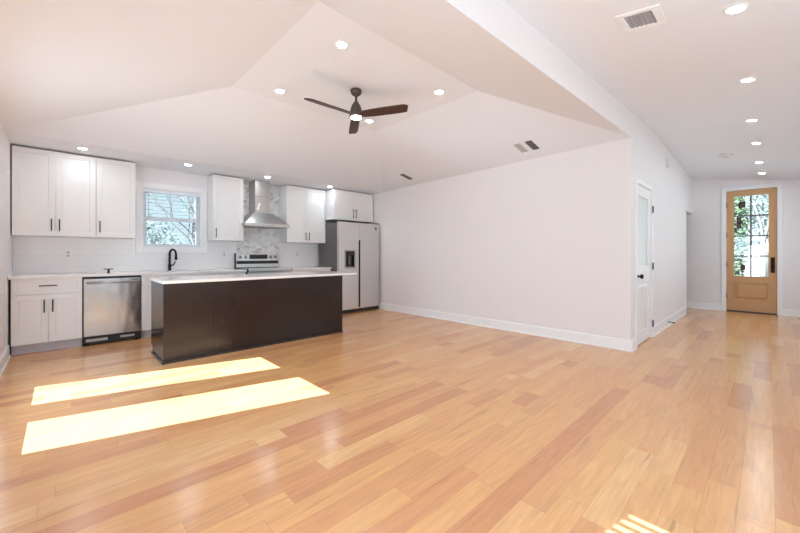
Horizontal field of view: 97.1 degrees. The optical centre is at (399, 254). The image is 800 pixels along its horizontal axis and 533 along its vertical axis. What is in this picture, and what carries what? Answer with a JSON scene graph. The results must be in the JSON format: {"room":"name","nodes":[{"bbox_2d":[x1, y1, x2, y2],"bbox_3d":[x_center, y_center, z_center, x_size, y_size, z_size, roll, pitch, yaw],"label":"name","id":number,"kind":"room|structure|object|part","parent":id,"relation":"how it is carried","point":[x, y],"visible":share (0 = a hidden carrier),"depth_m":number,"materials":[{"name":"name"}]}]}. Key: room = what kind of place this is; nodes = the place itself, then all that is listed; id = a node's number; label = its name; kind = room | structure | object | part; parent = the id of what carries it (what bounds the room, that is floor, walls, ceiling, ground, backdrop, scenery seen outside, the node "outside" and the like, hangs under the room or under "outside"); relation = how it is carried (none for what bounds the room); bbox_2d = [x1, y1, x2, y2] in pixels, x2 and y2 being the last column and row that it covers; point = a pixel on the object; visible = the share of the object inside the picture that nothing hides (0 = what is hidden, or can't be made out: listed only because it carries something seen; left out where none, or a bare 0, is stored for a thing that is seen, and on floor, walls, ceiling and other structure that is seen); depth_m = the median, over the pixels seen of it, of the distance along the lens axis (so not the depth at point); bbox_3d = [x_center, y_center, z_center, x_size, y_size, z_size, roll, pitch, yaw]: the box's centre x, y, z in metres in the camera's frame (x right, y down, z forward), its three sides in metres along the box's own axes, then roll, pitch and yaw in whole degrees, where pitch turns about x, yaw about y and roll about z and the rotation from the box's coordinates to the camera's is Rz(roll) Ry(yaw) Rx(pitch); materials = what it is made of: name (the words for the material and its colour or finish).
{"room":"open-plan kitchen","nodes":[
{"label":"open-plan kitchen","id":0,"kind":"room"},
{"bbox_2d":[0,123,12,356],"bbox_3d":[-2.269,-0.399,1.628,0.150,3.100,7.790,0,0,-44],"label":"wall","id":1,"kind":"structure","parent":0,"point":[6,237],"depth_m":3.81,"materials":[{"name":"white paint"}]},
{"bbox_2d":[0,345,10,377],"bbox_3d":[-2.009,1.083,1.482,0.024,0.135,6.920,0,0,-44],"label":"baseboard","id":2,"kind":"structure","parent":1,"relation":"attached to","point":[5,356],"depth_m":3.62,"materials":[{"name":"white paint"}]},
{"bbox_2d":[33,166,334,338],"bbox_3d":[-2.895,-0.324,6.319,5.437,2.950,0.150,0,0,-44],"label":"wall","id":3,"kind":"structure","parent":0,"point":[142,174],"depth_m":5.54,"materials":[{"name":"white paint"}]},
{"bbox_2d":[12,145,95,237],"bbox_3d":[-4.399,-0.759,4.521,0.754,1.056,0.364,0,0,-44],"label":"upper cabinet","id":4,"kind":"object","parent":3,"relation":"attached to","point":[54,193],"visible":1,"depth_m":4.39,"materials":[{"name":"white paint"}]},
{"bbox_3d":[-4.442,-0.759,4.288,0.366,1.052,0.019,0,0,-44],"label":"door","id":5,"kind":"part","parent":4,"relation":"part of","materials":[{"name":"white paint"}]},
{"bbox_3d":[-4.170,-0.759,4.549,0.380,1.052,0.019,0,0,-44],"label":"door","id":6,"kind":"part","parent":4,"relation":"part of","materials":[{"name":"white paint"}]},
{"bbox_2d":[95,158,134,238],"bbox_3d":[-3.974,-0.759,4.929,0.421,1.056,0.364,0,0,-44],"label":"upper cabinet","id":7,"kind":"object","parent":3,"relation":"attached to","point":[115,180],"visible":0.94,"depth_m":4.82,"materials":[{"name":"white paint"}]},
{"bbox_2d":[13,236,236,273],"bbox_3d":[-3.840,0.007,5.302,2.663,0.475,0.010,0,0,-44],"label":"tile backsplash","id":8,"kind":"structure","parent":3,"relation":"attached to","point":[31,255],"depth_m":4.94,"materials":[{"name":"white tile"}]},
{"bbox_2d":[64,250,71,257],"bbox_3d":[-4.436,-0.007,4.718,0.072,0.117,0.008,0,0,-44],"label":"wall outlet","id":9,"kind":"object","parent":8,"relation":"attached to","point":[67,253],"visible":1,"depth_m":4.72,"materials":[{"name":"white plastic"}]},
{"bbox_2d":[222,251,226,256],"bbox_3d":[-3.022,-0.009,6.073,0.072,0.117,0.008,0,0,-44],"label":"wall outlet","id":10,"kind":"object","parent":8,"relation":"attached to","point":[224,253],"visible":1,"depth_m":6.07,"materials":[{"name":"white plastic"}]},
{"bbox_2d":[135,181,206,252],"bbox_3d":[-3.615,-0.555,5.608,0.960,1.064,0.160,0,0,-44],"label":"window","id":11,"kind":"structure","parent":3,"relation":"in","point":[140,209],"depth_m":5.52,"materials":[{"name":"white paint"}]},
{"bbox_3d":[-3.655,-0.763,5.649,0.764,0.468,0.035,0,0,-44],"label":"sash","id":12,"kind":"part","parent":11,"relation":"part of","materials":[{"name":"clear glass"}]},
{"bbox_3d":[-3.631,-0.347,5.624,0.764,0.453,0.035,0,0,-44],"label":"sash","id":13,"kind":"part","parent":11,"relation":"part of","materials":[{"name":"clear glass"}]},
{"bbox_2d":[144,188,199,246],"bbox_3d":[-3.595,-0.560,5.587,0.760,0.869,0.055,0,0,-44],"label":"window blind","id":14,"kind":"object","parent":11,"relation":"attached to","point":[145,190],"visible":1,"depth_m":5.56,"materials":[{"name":"grey plastic"}]},
{"bbox_3d":[-3.598,-0.973,5.590,0.760,0.045,0.044,0,0,-44],"label":"head rail","id":15,"kind":"part","parent":14,"relation":"part of","materials":[{"name":"white plastic"}]},
{"bbox_3d":[-3.598,-0.136,5.590,0.760,0.020,0.040,0,0,-44],"label":"rail","id":16,"kind":"part","parent":14,"relation":"part of","materials":[{"name":"white plastic"}]},
{"bbox_2d":[207,174,242,240],"bbox_3d":[-2.926,-0.759,5.933,0.471,1.056,0.364,0,0,-44],"label":"upper cabinet","id":17,"kind":"object","parent":3,"relation":"attached to","point":[224,193],"visible":1,"depth_m":5.81,"materials":[{"name":"white paint"}]},
{"bbox_2d":[237,181,278,267],"bbox_3d":[-2.595,-0.532,6.494,0.782,1.554,0.010,0,0,-44],"label":"backsplash","id":18,"kind":"structure","parent":3,"relation":"attached to","point":[255,240],"depth_m":6.51,"materials":[{"name":"tile"}]},
{"bbox_2d":[242,180,289,228],"bbox_3d":[-2.444,-0.891,6.286,0.780,0.833,0.497,0,0,-44],"label":"range hood","id":19,"kind":"object","parent":3,"relation":"attached to","point":[259,216],"visible":0.96,"depth_m":6.22,"materials":[{"name":"silver metal"}]},
{"bbox_2d":[279,243,317,266],"bbox_3d":[-2.010,0.007,7.056,0.839,0.475,0.010,0,0,-44],"label":"tile backsplash","id":20,"kind":"structure","parent":3,"relation":"attached to","point":[308,252],"depth_m":7.04,"materials":[{"name":"white tile"}]},
{"bbox_2d":[279,185,324,242],"bbox_3d":[-1.896,-0.759,6.920,0.817,1.056,0.364,0,0,-44],"label":"upper cabinet","id":21,"kind":"object","parent":3,"relation":"attached to","point":[303,209],"visible":1,"depth_m":6.76,"materials":[{"name":"white paint"}]},
{"bbox_3d":[-1.947,-0.759,6.679,0.405,1.052,0.019,0,0,-44],"label":"door","id":22,"kind":"part","parent":21,"relation":"part of","materials":[{"name":"white paint"}]},
{"bbox_3d":[-1.652,-0.759,6.962,0.404,1.052,0.019,0,0,-44],"label":"door","id":23,"kind":"part","parent":21,"relation":"part of","materials":[{"name":"white paint"}]},
{"bbox_2d":[325,189,372,222],"bbox_3d":[-1.136,-0.991,7.469,0.995,0.593,0.624,0,0,-44],"label":"upper cabinet","id":24,"kind":"object","parent":3,"relation":"attached to","point":[340,205],"visible":0.95,"depth_m":7.20,"materials":[{"name":"white paint"}]},
{"bbox_3d":[-1.129,-0.991,7.103,0.494,0.589,0.019,0,0,-44],"label":"door","id":25,"kind":"part","parent":24,"relation":"part of","materials":[{"name":"white paint"}]},
{"bbox_3d":[-0.770,-0.991,7.447,0.494,0.589,0.019,0,0,-44],"label":"door","id":26,"kind":"part","parent":24,"relation":"part of","materials":[{"name":"white paint"}]},
{"bbox_2d":[0,0,629,194],"bbox_3d":[-1.032,-1.468,4.288,5.317,0.482,5.360,0,0,-44],"label":"ceiling","id":27,"kind":"structure","parent":0,"point":[168,85],"depth_m":3.41,"materials":[{"name":"white paint"}]},
{"bbox_2d":[274,88,284,93],"bbox_3d":[-1.255,-1.705,3.687,0.110,0.008,0.110,0,0,-44],"label":"recessed light","id":28,"kind":"object","parent":27,"relation":"in","point":[281,91],"visible":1,"depth_m":3.68,"materials":[{"name":"white paint"}]},
{"bbox_2d":[335,40,348,48],"bbox_3d":[-0.473,-1.705,2.871,0.110,0.008,0.110,0,0,-44],"label":"recessed light","id":29,"kind":"object","parent":27,"relation":"in","point":[341,44],"visible":1,"depth_m":2.86,"materials":[{"name":"white paint"}]},
{"bbox_2d":[304,87,407,133],"bbox_3d":[-0.527,-1.557,3.568,0.911,0.302,1.003,0,0,-44],"label":"ceiling fan","id":30,"kind":"object","parent":27,"relation":"hanging from","point":[355,113],"visible":1,"depth_m":3.60,"materials":[{"name":"brown wood"}]},
{"bbox_3d":[-0.684,-1.449,3.457,0.530,0.040,0.108,0,0,-44],"label":"blade","id":31,"kind":"part","parent":30,"relation":"part of","materials":[{"name":"brown wood"}]},
{"bbox_3d":[-0.514,-1.449,3.970,0.106,0.041,0.530,0,0,-11],"label":"blade","id":32,"kind":"part","parent":30,"relation":"part of","materials":[{"name":"brown wood"}]},
{"bbox_3d":[-0.162,-1.449,3.566,0.530,0.041,0.106,0,0,19],"label":"blade","id":33,"kind":"part","parent":30,"relation":"part of","materials":[{"name":"brown wood"}]},
{"bbox_2d":[400,174,412,179],"bbox_3d":[0.114,-1.407,6.383,0.247,0.060,0.086,0,0,-44],"label":"ceiling vent","id":34,"kind":"object","parent":27,"relation":"in","point":[403,175],"visible":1,"depth_m":6.38,"materials":[{"name":"grey metal"}]},
{"bbox_2d":[434,89,443,93],"bbox_3d":[0.411,-1.705,3.704,0.110,0.008,0.110,0,0,-44],"label":"recessed light","id":35,"kind":"object","parent":27,"relation":"in","point":[438,91],"visible":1,"depth_m":3.69,"materials":[{"name":"white paint"}]},
{"bbox_2d":[514,143,527,152],"bbox_3d":[1.644,-1.447,4.802,0.247,0.060,0.086,0,0,-44],"label":"ceiling vent","id":36,"kind":"object","parent":27,"relation":"in","point":[519,146],"visible":1,"depth_m":4.80,"materials":[{"name":"white metal"}]},
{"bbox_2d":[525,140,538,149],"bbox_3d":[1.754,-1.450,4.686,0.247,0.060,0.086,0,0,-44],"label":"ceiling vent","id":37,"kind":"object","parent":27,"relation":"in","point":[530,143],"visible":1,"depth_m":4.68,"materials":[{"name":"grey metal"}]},
{"bbox_2d":[0,308,799,532],"bbox_3d":[1.477,1.211,5.218,10.527,0.120,7.790,0,0,-44],"label":"floor","id":38,"kind":"structure","parent":0,"point":[391,421],"depth_m":2.26,"materials":[{"name":"brown wood"}]},
{"bbox_2d":[11,277,81,354],"bbox_3d":[-4.350,0.715,4.374,0.601,0.872,0.584,0,0,-44],"label":"base cabinet","id":39,"kind":"object","parent":38,"relation":"on","point":[46,313],"visible":0.97,"depth_m":4.18,"materials":[{"name":"white paint"}]},
{"bbox_3d":[-4.286,0.754,4.092,0.299,0.566,0.019,0,0,-44],"label":"door","id":40,"kind":"part","parent":39,"relation":"part of","materials":[{"name":"white paint"}]},
{"bbox_3d":[-4.178,0.372,4.195,0.597,0.182,0.019,0,0,-44],"label":"drawer","id":41,"kind":"part","parent":39,"relation":"part of","materials":[{"name":"white paint"}]},
{"bbox_3d":[-4.069,0.754,4.300,0.294,0.566,0.019,0,0,-44],"label":"door","id":42,"kind":"part","parent":39,"relation":"part of","materials":[{"name":"white paint"}]},
{"bbox_2d":[8,269,246,278],"bbox_3d":[-3.645,0.262,5.065,2.614,0.032,0.598,0,0,-44],"label":"countertop","id":43,"kind":"structure","parent":39,"relation":"on","point":[124,273],"depth_m":4.67,"materials":[{"name":"white stone"}]},
{"bbox_2d":[168,249,177,270],"bbox_3d":[-3.504,0.076,5.456,0.162,0.339,0.073,0,0,7],"label":"faucet","id":44,"kind":"object","parent":43,"relation":"on","point":[174,250],"visible":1,"depth_m":5.44,"materials":[{"name":"black metal"}]},
{"bbox_3d":[-3.504,0.036,5.446,0.139,0.259,0.029,0,0,9],"label":"spout","id":45,"kind":"part","parent":44,"relation":"part of","materials":[{"name":"black metal"}]},
{"bbox_2d":[82,275,140,345],"bbox_3d":[-3.901,0.717,4.773,0.591,0.868,0.630,0,0,-44],"label":"dishwasher","id":46,"kind":"object","parent":38,"relation":"on","point":[111,305],"visible":0.99,"depth_m":4.58,"materials":[{"name":"silver metal"}]},
{"bbox_3d":[-3.706,0.356,4.569,0.522,0.025,0.064,0,0,-44],"label":"handle","id":47,"kind":"part","parent":46,"relation":"part of","materials":[{"name":"silver metal"}]},
{"bbox_2d":[141,273,210,337],"bbox_3d":[-3.385,0.715,5.300,0.874,0.872,0.584,0,0,-44],"label":"base cabinet","id":48,"kind":"object","parent":38,"relation":"on","point":[145,279],"visible":0.12,"depth_m":4.87,"materials":[{"name":"white paint"}]},
{"bbox_3d":[-3.370,0.754,4.969,0.433,0.566,0.019,0,0,-44],"label":"door","id":49,"kind":"part","parent":48,"relation":"part of","materials":[{"name":"white paint"}]},
{"bbox_3d":[-3.213,0.372,5.120,0.870,0.182,0.019,0,0,-44],"label":"drawer","id":50,"kind":"part","parent":48,"relation":"part of","materials":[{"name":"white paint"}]},
{"bbox_2d":[211,272,245,274],"bbox_3d":[-2.882,0.715,5.781,0.513,0.872,0.584,0,0,-44],"label":"base cabinet","id":51,"kind":"object","parent":38,"relation":"on","point":[221,273],"visible":0.05,"depth_m":5.59,"materials":[{"name":"white paint"}]},
{"bbox_2d":[150,271,356,364],"bbox_3d":[-1.831,0.714,4.813,2.508,0.875,0.775,0,0,-44],"label":"kitchen island","id":52,"kind":"object","parent":38,"relation":"on","point":[193,317],"visible":1,"depth_m":4.24,"materials":[{"name":"brown wood"}]},
{"bbox_3d":[-2.718,0.730,3.959,0.018,0.843,0.672,0,0,-44],"label":"panel","id":53,"kind":"part","parent":52,"relation":"part of","materials":[{"name":"brown wood"}]},
{"bbox_3d":[-1.878,1.140,4.686,2.264,0.022,0.624,0,0,-44],"label":"shoe moulding","id":54,"kind":"part","parent":52,"relation":"part of","materials":[{"name":"brown wood"}]},
{"bbox_2d":[234,253,291,273],"bbox_3d":[-2.383,0.563,6.205,0.778,1.176,0.682,0,0,-44],"label":"range","id":55,"kind":"object","parent":38,"relation":"on","point":[263,263],"visible":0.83,"depth_m":6.27,"materials":[{"name":"silver metal"}]},
{"bbox_3d":[-2.873,0.110,6.160,0.006,0.270,0.069,0,0,-44],"label":"panel","id":56,"kind":"part","parent":55,"relation":"part of","materials":[{"name":"black plastic"}]},
{"bbox_3d":[-2.595,0.105,6.428,0.767,0.253,0.063,0,0,-44],"label":"control panel","id":57,"kind":"part","parent":55,"relation":"part of","materials":[{"name":"silver metal"}]},
{"bbox_2d":[236,267,281,269],"bbox_3d":[-2.389,0.242,6.214,0.767,0.018,0.520,0,0,-44],"label":"cooktop","id":58,"kind":"object","parent":55,"relation":"in","point":[246,268],"depth_m":6.04,"materials":[{"name":"black glass"}]},
{"bbox_3d":[-2.206,0.591,6.023,0.767,0.600,0.049,0,0,-44],"label":"oven door","id":59,"kind":"part","parent":55,"relation":"part of","materials":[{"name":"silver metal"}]},
{"bbox_3d":[-2.201,0.255,6.018,0.751,0.057,0.023,0,0,-44],"label":"trim","id":60,"kind":"part","parent":55,"relation":"part of","materials":[{"name":"silver metal"}]},
{"bbox_2d":[291,269,330,271],"bbox_3d":[-1.825,0.715,6.794,0.815,0.872,0.584,0,0,-44],"label":"base cabinet","id":61,"kind":"object","parent":38,"relation":"on","point":[312,270],"visible":0.09,"depth_m":6.62,"materials":[{"name":"white paint"}]},
{"bbox_2d":[292,266,331,269],"bbox_3d":[-1.832,0.262,6.802,0.823,0.032,0.598,0,0,-44],"label":"countertop","id":62,"kind":"structure","parent":61,"relation":"on","point":[314,267],"depth_m":6.71,"materials":[{"name":"white stone"}]},
{"bbox_2d":[319,221,378,312],"bbox_3d":[-1.056,0.249,7.363,1.008,1.803,0.746,0,0,-44],"label":"refrigerator","id":63,"kind":"object","parent":38,"relation":"on","point":[348,246],"visible":0.91,"depth_m":7.05,"materials":[{"name":"silver metal"}]},
{"bbox_3d":[-1.015,0.221,6.939,0.480,1.710,0.065,0,0,-44],"label":"freezer door","id":64,"kind":"part","parent":63,"relation":"part of","materials":[{"name":"silver metal"}]},
{"bbox_3d":[-0.806,0.381,7.090,0.022,1.340,0.006,0,0,-44],"label":"pocket handle","id":65,"kind":"part","parent":63,"relation":"part of","materials":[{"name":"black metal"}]},
{"bbox_3d":[-0.648,0.221,7.290,0.520,1.710,0.065,0,0,-44],"label":"door","id":66,"kind":"part","parent":63,"relation":"part of","materials":[{"name":"silver metal"}]},
{"bbox_2d":[366,112,633,339],"bbox_3d":[0.931,-0.324,6.169,0.120,2.950,5.360,0,0,-44],"label":"wall","id":67,"kind":"structure","parent":0,"point":[533,240],"depth_m":5.18,"materials":[{"name":"white paint"}]},
{"bbox_2d":[379,302,632,351],"bbox_3d":[1.152,1.083,5.834,0.024,0.135,4.610,0,0,-44],"label":"baseboard","id":68,"kind":"structure","parent":67,"relation":"attached to","point":[583,338],"depth_m":5.16,"materials":[{"name":"white paint"}]},
{"bbox_2d":[446,0,691,337],"bbox_3d":[2.553,-0.324,4.095,10.227,2.950,0.120,0,0,-44],"label":"wall","id":69,"kind":"structure","parent":0,"point":[672,186],"depth_m":4.51,"materials":[{"name":"white paint"}]},
{"bbox_2d":[630,338,636,351],"bbox_3d":[2.800,1.083,4.232,0.180,0.135,0.024,0,0,-44],"label":"baseboard","id":70,"kind":"structure","parent":69,"relation":"attached to","point":[634,339],"depth_m":4.22,"materials":[{"name":"white paint"}]},
{"bbox_2d":[635,177,653,347],"bbox_3d":[3.180,0.102,4.652,0.927,2.097,0.183,0,0,-44],"label":"door","id":71,"kind":"structure","parent":69,"relation":"in","point":[644,198],"depth_m":4.69,"materials":[{"name":"white paint"}]},
{"bbox_3d":[3.177,0.686,4.641,0.565,0.640,0.027,0,0,-44],"label":"panel","id":72,"kind":"part","parent":71,"relation":"part of","materials":[{"name":"white paint"}]},
{"bbox_3d":[3.178,-0.299,4.639,0.563,0.928,0.006,0,0,-44],"label":"glass pane","id":73,"kind":"part","parent":71,"relation":"part of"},
{"bbox_2d":[666,158,669,167],"bbox_3d":[4.310,-1.472,5.670,0.100,0.135,0.034,0,0,-44],"label":"door chime","id":74,"kind":"object","parent":69,"relation":"attached to","point":[667,159],"visible":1,"depth_m":5.64,"materials":[{"name":"white plastic"}]},
{"bbox_2d":[654,307,685,336],"bbox_3d":[4.555,1.083,5.913,2.780,0.135,0.024,0,0,-44],"label":"baseboard","id":75,"kind":"structure","parent":69,"relation":"attached to","point":[663,324],"depth_m":5.70,"materials":[{"name":"white paint"}]},
{"bbox_2d":[685,210,685,306],"bbox_3d":[5.541,0.141,6.950,0.069,2.020,0.141,0,0,-44],"label":"trim","id":76,"kind":"structure","parent":69,"relation":"attached to","point":[685,210],"depth_m":6.88,"materials":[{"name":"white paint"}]},
{"bbox_2d":[502,0,799,179],"bbox_3d":[3.383,-1.433,3.228,10.527,0.742,2.280,0,0,-44],"label":"ceiling","id":77,"kind":"structure","parent":0,"point":[680,76],"depth_m":2.93,"materials":[{"name":"white paint"}]},
{"bbox_2d":[615,4,666,32],"bbox_3d":[1.532,-1.492,2.241,0.252,0.056,0.228,0,0,-44],"label":"ceiling vent","id":78,"kind":"object","parent":77,"relation":"in","point":[650,16],"visible":1,"depth_m":2.23,"materials":[{"name":"white metal"}]},
{"bbox_2d":[719,154,732,157],"bbox_3d":[5.170,-1.563,5.601,0.169,0.059,0.168,0,0,-25],"label":"smoke detector","id":79,"kind":"object","parent":77,"relation":"attached to","point":[721,155],"visible":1,"depth_m":5.56,"materials":[{"name":"white plastic"}]},
{"bbox_2d":[723,3,748,13],"bbox_3d":[1.960,-1.433,2.061,0.110,0.024,0.108,0,0,-27],"label":"recessed light","id":80,"kind":"object","parent":77,"relation":"in","point":[736,8],"visible":1,"depth_m":2.05,"materials":[{"name":"white paint"}]},
{"bbox_2d":[739,77,756,81],"bbox_3d":[2.985,-1.498,3.028,0.110,0.024,0.108,0,0,-27],"label":"recessed light","id":81,"kind":"object","parent":77,"relation":"in","point":[749,79],"visible":1,"depth_m":3.02,"materials":[{"name":"white paint"}]},
{"bbox_2d":[686,179,799,309],"bbox_3d":[6.275,-0.349,7.710,0.150,3.000,4.750,0,0,-44],"label":"wall","id":82,"kind":"structure","parent":0,"point":[703,226],"depth_m":7.33,"materials":[{"name":"white paint"}]},
{"bbox_2d":[686,301,721,310],"bbox_3d":[5.654,1.083,8.232,0.024,0.135,2.737,0,0,-44],"label":"baseboard","id":83,"kind":"structure","parent":82,"relation":"attached to","point":[698,305],"depth_m":7.45,"materials":[{"name":"white paint"}]},
{"bbox_2d":[721,182,782,315],"bbox_3d":[6.938,-0.102,6.981,0.201,2.507,0.856,0,0,-44],"label":"door","id":84,"kind":"structure","parent":82,"relation":"in","point":[746,294],"depth_m":6.95,"materials":[{"name":"brown wood"}]},
{"bbox_3d":[6.928,0.724,6.971,0.030,0.330,0.484,0,0,-44],"label":"panel","id":85,"kind":"part","parent":84,"relation":"part of","materials":[{"name":"brown wood"}]},
{"bbox_3d":[7.114,0.201,6.737,0.008,0.300,0.054,0,0,-44],"label":"handle plate","id":86,"kind":"part","parent":84,"relation":"part of","materials":[{"name":"black metal"}]},
{"bbox_2d":[783,309,799,316],"bbox_3d":[7.469,1.083,6.338,0.024,0.135,0.817,0,0,-44],"label":"baseboard","id":87,"kind":"structure","parent":82,"relation":"attached to","point":[786,312],"depth_m":6.55,"materials":[{"name":"white paint"}]},
{"label":"outside","id":88,"kind":"structure","parent":0,"visible":0},
{"label":"ground","id":89,"kind":"structure","parent":88,"visible":0},
{"bbox_2d":[146,214,181,243],"bbox_3d":[-5.658,0.312,7.880,1.537,2.450,1.230,0,0,-44],"label":"shrub","id":90,"kind":"object","parent":89,"relation":"on","point":[150,222],"visible":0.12,"depth_m":8.04,"materials":[{"name":"green plant"}]},
{"bbox_2d":[147,193,195,244],"bbox_3d":[-5.824,-0.591,9.454,2.372,4.288,3.004,0,0,-44],"label":"bare tree","id":91,"kind":"object","parent":89,"relation":"on","point":[170,201],"visible":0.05,"depth_m":9.68,"materials":[{"name":"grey plant"}]},
{"bbox_2d":[734,196,749,275],"bbox_3d":[9.790,-0.500,10.742,1.472,4.072,1.279,0,0,-44],"label":"shrub","id":92,"kind":"object","parent":89,"relation":"on","point":[742,211],"visible":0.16,"depth_m":10.32,"materials":[{"name":"green plant"}]},
{"bbox_2d":[734,194,768,276],"bbox_3d":[19.384,-1.117,18.776,2.318,5.345,2.681,0,0,-44],"label":"tree","id":93,"kind":"object","parent":89,"relation":"on","point":[762,199],"visible":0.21,"depth_m":18.70,"materials":[{"name":"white plant"}]},
{"bbox_2d":[738,194,768,276],"bbox_3d":[14.281,-2.460,14.966,4.148,8.028,6.011,0,0,38],"label":"bare tree","id":94,"kind":"object","parent":89,"relation":"on","point":[763,266],"visible":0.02,"depth_m":14.65,"materials":[{"name":"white plant"}]},
{"bbox_2d":[740,237,766,276],"bbox_3d":[28.772,-0.374,23.452,6.600,3.750,8.650,0,0,-44],"label":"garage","id":95,"kind":"structure","parent":89,"relation":"on","point":[755,242],"depth_m":24.00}
]}

